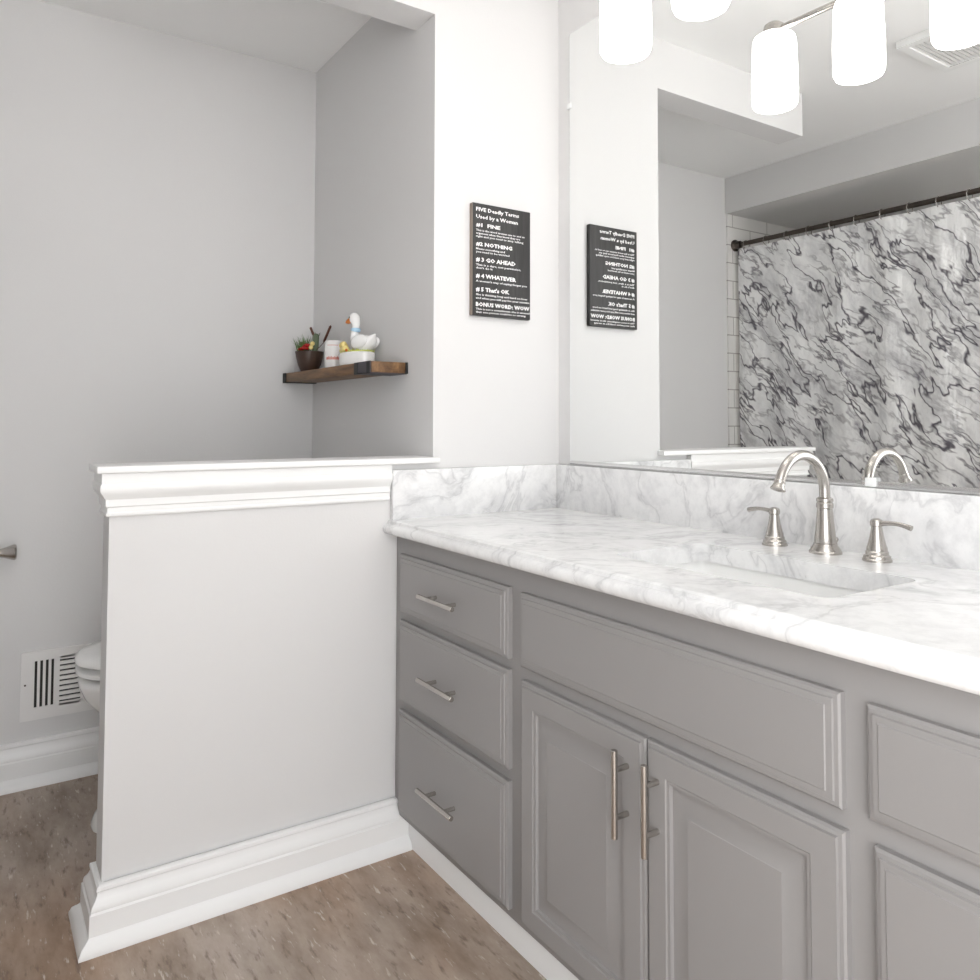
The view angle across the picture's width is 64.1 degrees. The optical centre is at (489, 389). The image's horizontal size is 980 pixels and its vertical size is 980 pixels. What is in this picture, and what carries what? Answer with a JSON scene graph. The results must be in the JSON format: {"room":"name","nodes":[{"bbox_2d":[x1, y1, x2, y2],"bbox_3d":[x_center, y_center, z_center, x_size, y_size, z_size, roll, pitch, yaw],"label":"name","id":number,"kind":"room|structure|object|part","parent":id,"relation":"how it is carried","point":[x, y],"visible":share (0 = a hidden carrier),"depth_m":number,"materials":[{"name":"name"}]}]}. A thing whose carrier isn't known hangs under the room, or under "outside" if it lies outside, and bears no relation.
{"room":"bathroom","nodes":[
{"label":"bathroom","id":0,"kind":"room"},
{"bbox_2d":[0,0,315,744],"bbox_3d":[-1.702,-0.017,2.347,2.404,2.468,0.100,2,-3,-34],"label":"wall","id":1,"kind":"structure","parent":0,"point":[157,189],"depth_m":2.62,"materials":[{"name":"white paint"}]},
{"bbox_2d":[0,544,16,559],"bbox_3d":[-1.520,0.490,2.332,0.187,0.052,0.094,2,-3,-34],"label":"toilet paper holder","id":2,"kind":"object","parent":1,"relation":"attached to","point":[10,552],"visible":1,"depth_m":2.34,"materials":[{"name":"silver metal"}]},
{"bbox_2d":[19,643,93,722],"bbox_3d":[-1.335,0.924,2.489,0.272,0.210,0.010,2,-3,-34],"label":"air vent","id":3,"kind":"object","parent":1,"relation":"in","point":[49,687],"visible":0.64,"depth_m":2.46,"materials":[{"name":"grey metal"}]},
{"bbox_2d":[39,0,370,71],"bbox_3d":[-0.439,-1.329,0.998,2.950,0.050,3.828,2,-3,-34],"label":"ceiling","id":4,"kind":"structure","parent":0,"point":[303,34],"depth_m":2.64,"materials":[{"name":"white paint"}]},
{"bbox_2d":[96,0,434,881],"bbox_3d":[-0.536,-0.028,2.017,0.829,2.468,0.115,2,-3,-34],"label":"wall","id":5,"kind":"structure","parent":0,"point":[248,663],"depth_m":1.88,"materials":[{"name":"white paint"}]},
{"bbox_2d":[0,726,411,962],"bbox_3d":[-1.017,1.142,2.107,1.474,0.135,0.984,2,-3,-34],"label":"baseboard","id":6,"kind":"structure","parent":5,"relation":"attached to","point":[113,915],"depth_m":1.86,"materials":[{"name":"white wood"}]},
{"bbox_2d":[92,465,392,516],"bbox_3d":[-0.534,0.245,1.990,0.842,0.096,0.130,2,-3,-34],"label":"trim","id":7,"kind":"structure","parent":5,"relation":"attached to","point":[120,494],"depth_m":1.88,"materials":[{"name":"white wood"}]},
{"bbox_2d":[89,455,439,473],"bbox_3d":[-0.533,0.189,1.993,0.859,0.016,0.141,2,-3,-34],"label":"trim","id":8,"kind":"structure","parent":5,"relation":"attached to","point":[176,466],"depth_m":1.91,"materials":[{"name":"white wood"}]},
{"bbox_2d":[0,774,546,979],"bbox_3d":[-0.445,1.188,0.897,2.950,0.050,3.828,2,-3,-34],"label":"floor","id":9,"kind":"structure","parent":0,"point":[395,917],"depth_m":1.73,"materials":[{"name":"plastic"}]},
{"bbox_2d":[75,640,100,832],"bbox_3d":[-0.800,0.816,2.372,0.818,0.810,0.400,2,-3,-34],"label":"toilet","id":10,"kind":"object","parent":9,"relation":"on","point":[88,658],"visible":0.06,"depth_m":2.12,"materials":[{"name":"white ceramic"}]},
{"bbox_3d":[-0.901,0.781,2.306,0.570,0.018,0.368,2,-3,-34],"label":"seat","id":11,"kind":"part","parent":10,"relation":"part of","materials":[{"name":"white ceramic"}]},
{"bbox_3d":[-0.902,0.746,2.307,0.572,0.029,0.372,2,-3,-34],"label":"lid","id":12,"kind":"part","parent":10,"relation":"part of","materials":[{"name":"white ceramic"}]},
{"bbox_3d":[-0.887,1.010,2.307,0.594,0.417,0.362,2,-3,-34],"label":"bowl","id":13,"kind":"part","parent":10,"relation":"part of","materials":[{"name":"white ceramic"}]},
{"bbox_2d":[395,537,979,979],"bbox_3d":[0.489,0.776,1.444,0.615,0.821,1.918,2,-3,-34],"label":"vanity cabinet","id":14,"kind":"object","parent":9,"relation":"on","point":[619,788],"visible":0.98,"depth_m":1.26,"materials":[{"name":"grey paint"}]},
{"bbox_3d":[-0.143,0.970,1.871,0.028,0.010,0.010,2,-3,-34],"label":"handle post","id":15,"kind":"part","parent":14,"relation":"part of","materials":[{"name":"silver metal"}]},
{"bbox_3d":[-0.142,0.707,1.882,0.028,0.010,0.010,2,-3,-34],"label":"handle post","id":16,"kind":"part","parent":14,"relation":"part of","materials":[{"name":"silver metal"}]},
{"bbox_3d":[-0.132,0.968,1.825,0.012,0.011,0.164,2,-3,-34],"label":"handle","id":17,"kind":"part","parent":14,"relation":"part of","materials":[{"name":"silver metal"}]},
{"bbox_3d":[-0.132,0.705,1.836,0.012,0.011,0.164,2,-3,-34],"label":"handle","id":18,"kind":"part","parent":14,"relation":"part of","materials":[{"name":"silver metal"}]},
{"bbox_3d":[-0.131,0.503,1.844,0.012,0.011,0.164,2,-3,-34],"label":"handle","id":19,"kind":"part","parent":14,"relation":"part of","materials":[{"name":"silver metal"}]},
{"bbox_3d":[-0.094,0.967,1.798,0.028,0.010,0.010,2,-3,-34],"label":"handle post","id":20,"kind":"part","parent":14,"relation":"part of","materials":[{"name":"silver metal"}]},
{"bbox_3d":[-0.093,0.704,1.808,0.028,0.010,0.010,2,-3,-34],"label":"handle post","id":21,"kind":"part","parent":14,"relation":"part of","materials":[{"name":"silver metal"}]},
{"bbox_3d":[-0.100,0.964,1.847,0.018,0.262,0.502,2,-3,-34],"label":"drawer","id":22,"kind":"part","parent":14,"relation":"part of","materials":[{"name":"grey paint"}]},
{"bbox_3d":[-0.099,0.705,1.857,0.018,0.207,0.502,2,-3,-34],"label":"drawer","id":23,"kind":"part","parent":14,"relation":"part of","materials":[{"name":"grey paint"}]},
{"bbox_3d":[-0.099,0.504,1.865,0.018,0.151,0.502,2,-3,-34],"label":"drawer","id":24,"kind":"part","parent":14,"relation":"part of","materials":[{"name":"grey paint"}]},
{"bbox_3d":[0.165,0.837,1.455,0.018,0.487,0.356,2,-3,-34],"label":"door","id":25,"kind":"part","parent":14,"relation":"part of","materials":[{"name":"grey paint"}]},
{"bbox_3d":[0.210,0.685,1.322,0.011,0.147,0.012,2,-3,-34],"label":"handle","id":26,"kind":"part","parent":14,"relation":"part of","materials":[{"name":"silver metal"}]},
{"bbox_3d":[0.224,0.645,1.333,0.028,0.010,0.010,2,-3,-34],"label":"handle post","id":27,"kind":"part","parent":14,"relation":"part of","materials":[{"name":"silver metal"}]},
{"bbox_3d":[0.224,0.725,1.330,0.028,0.010,0.010,2,-3,-34],"label":"handle post","id":28,"kind":"part","parent":14,"relation":"part of","materials":[{"name":"silver metal"}]},
{"bbox_3d":[0.249,0.682,1.264,0.011,0.147,0.012,2,-3,-34],"label":"handle","id":29,"kind":"part","parent":14,"relation":"part of","materials":[{"name":"silver metal"}]},
{"bbox_3d":[0.263,0.643,1.275,0.028,0.010,0.010,2,-3,-34],"label":"handle post","id":30,"kind":"part","parent":14,"relation":"part of","materials":[{"name":"silver metal"}]},
{"bbox_3d":[0.263,0.723,1.271,0.028,0.010,0.010,2,-3,-34],"label":"handle post","id":31,"kind":"part","parent":14,"relation":"part of","materials":[{"name":"silver metal"}]},
{"bbox_2d":[383,464,979,695],"bbox_3d":[0.500,0.279,1.460,0.603,0.171,1.940,2,-3,-34],"label":"countertop","id":32,"kind":"structure","parent":14,"relation":"on","point":[616,532],"depth_m":1.56,"materials":[{"name":"stone"}]},
{"bbox_2d":[667,561,861,597],"bbox_3d":[0.485,0.435,1.439,0.307,0.141,0.519,2,-3,-34],"label":"sink","id":33,"kind":"object","parent":32,"relation":"in","point":[815,589],"visible":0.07,"depth_m":1.57,"materials":[{"name":"white ceramic"}]},
{"bbox_2d":[747,450,912,562],"bbox_3d":[0.622,0.226,1.559,0.196,0.209,0.366,2,-3,-34],"label":"faucet","id":34,"kind":"object","parent":32,"relation":"on","point":[825,539],"visible":1,"depth_m":1.57,"materials":[{"name":"silver metal"}]},
{"bbox_3d":[0.594,0.266,1.721,0.011,0.015,0.063,2,-3,-34],"label":"lever","id":35,"kind":"part","parent":34,"relation":"part of","materials":[{"name":"silver metal"}]},
{"bbox_3d":[0.614,0.295,1.690,0.053,0.082,0.053,2,-3,-34],"label":"handle","id":36,"kind":"part","parent":34,"relation":"part of","materials":[{"name":"silver metal"}]},
{"bbox_3d":[0.622,0.172,1.554,0.164,0.102,0.022,2,-3,-34],"label":"spout","id":37,"kind":"part","parent":34,"relation":"part of","materials":[{"name":"silver metal"}]},
{"bbox_3d":[0.681,0.276,1.589,0.063,0.113,0.063,2,-3,-34],"label":"spout","id":38,"kind":"part","parent":34,"relation":"part of","materials":[{"name":"silver metal"}]},
{"bbox_3d":[0.741,0.288,1.499,0.053,0.082,0.053,2,-3,-34],"label":"handle","id":39,"kind":"part","parent":34,"relation":"part of","materials":[{"name":"silver metal"}]},
{"bbox_3d":[0.762,0.256,1.470,0.011,0.015,0.063,2,-3,-34],"label":"lever","id":40,"kind":"part","parent":34,"relation":"part of","materials":[{"name":"silver metal"}]},
{"bbox_3d":[0.364,0.825,1.156,0.018,0.487,0.356,2,-3,-34],"label":"door","id":41,"kind":"part","parent":14,"relation":"part of","materials":[{"name":"grey paint"}]},
{"bbox_3d":[0.625,0.464,0.779,0.018,0.144,0.520,2,-3,-34],"label":"drawer","id":42,"kind":"part","parent":14,"relation":"part of","materials":[{"name":"grey paint"}]},
{"bbox_3d":[0.626,0.664,0.768,0.018,0.194,0.513,2,-3,-34],"label":"drawer","id":43,"kind":"part","parent":14,"relation":"part of","materials":[{"name":"grey paint"}]},
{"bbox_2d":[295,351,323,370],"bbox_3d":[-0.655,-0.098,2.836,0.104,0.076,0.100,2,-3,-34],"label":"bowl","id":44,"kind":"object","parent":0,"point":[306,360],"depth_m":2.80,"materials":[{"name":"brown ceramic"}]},
{"bbox_2d":[312,0,558,467],"bbox_3d":[-0.217,0.004,2.777,0.546,2.468,1.028,2,-3,-34],"label":"wall","id":45,"kind":"structure","parent":0,"point":[414,128],"depth_m":2.39,"materials":[{"name":"white paint"}]},
{"bbox_2d":[283,361,407,383],"bbox_3d":[-0.509,-0.051,2.616,0.121,0.036,0.775,2,-3,-34],"label":"wall shelf","id":46,"kind":"object","parent":45,"relation":"attached to","point":[365,369],"visible":1,"depth_m":2.45,"materials":[{"name":"brown wood"}]},
{"bbox_2d":[292,325,330,370],"bbox_3d":[-0.649,-0.144,2.821,0.112,0.166,0.180,2,-3,-34],"label":"planter","id":47,"kind":"object","parent":46,"relation":"on","point":[307,359],"visible":0.98,"depth_m":2.80,"materials":[{"name":"brown ceramic"}]},
{"bbox_2d":[324,340,341,367],"bbox_3d":[-0.526,-0.115,2.634,0.060,0.094,0.060,2,-3,-34],"label":"candle","id":48,"kind":"object","parent":46,"relation":"on","point":[332,348],"visible":0.75,"depth_m":2.61,"materials":[{"name":"white wax"}]},
{"bbox_2d":[339,312,379,365],"bbox_3d":[-0.423,-0.159,2.495,0.101,0.171,0.172,2,-3,-34],"label":"figurine","id":49,"kind":"object","parent":46,"relation":"on","point":[363,346],"visible":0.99,"depth_m":2.44,"materials":[{"name":"white ceramic"}]},
{"bbox_3d":[-0.424,-0.118,2.493,0.101,0.011,0.160,2,-3,-34],"label":"grass trim","id":50,"kind":"part","parent":49,"relation":"part of","materials":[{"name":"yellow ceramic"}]},
{"bbox_2d":[469,202,529,320],"bbox_3d":[0.032,-0.377,2.330,0.209,0.330,0.016,2,-3,-34],"label":"wall sign","id":51,"kind":"object","parent":45,"relation":"attached to","point":[499,285],"visible":1,"depth_m":2.32,"materials":[{"name":"black"}]},
{"bbox_2d":[558,0,974,494],"bbox_3d":[1.031,-0.052,1.310,0.096,2.468,2.800,2,-3,-34],"label":"wall","id":52,"kind":"structure","parent":0,"point":[572,14],"depth_m":2.44,"materials":[{"name":"white paint"}]},
{"bbox_2d":[600,0,651,63],"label":"vanity light","id":53,"kind":"object","parent":52,"relation":"attached to","point":[625,31],"depth_m":1.78,"materials":[{"name":"white glass"}]},
{"bbox_3d":[0.317,-0.878,1.828,0.120,0.200,0.120,2,-3,-34],"label":"lamp shade","id":54,"kind":"part","parent":53,"relation":"part of","materials":[{"name":"white glass"}]},
{"bbox_2d":[671,0,729,20],"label":"vanity light","id":55,"kind":"object","parent":52,"relation":"attached to","point":[688,10],"depth_m":1.62,"materials":[{"name":"white glass"}]},
{"bbox_3d":[0.438,-0.886,1.626,0.120,0.200,0.120,2,-3,-34],"label":"lamp shade","id":56,"kind":"part","parent":55,"relation":"part of","materials":[{"name":"white glass"}]},
{"bbox_2d":[556,464,979,570],"bbox_3d":[0.742,0.269,1.621,0.023,0.136,1.940,2,-3,-34],"label":"backsplash","id":57,"kind":"structure","parent":52,"relation":"attached to","point":[946,526],"depth_m":1.73,"materials":[{"name":"stone"}]},
{"bbox_2d":[567,0,979,494],"bbox_3d":[0.751,-0.468,1.650,0.013,1.336,1.850,2,-3,-34],"label":"mirror","id":58,"kind":"object","parent":52,"relation":"attached to","point":[774,208],"visible":1,"depth_m":1.78,"materials":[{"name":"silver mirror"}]}
]}

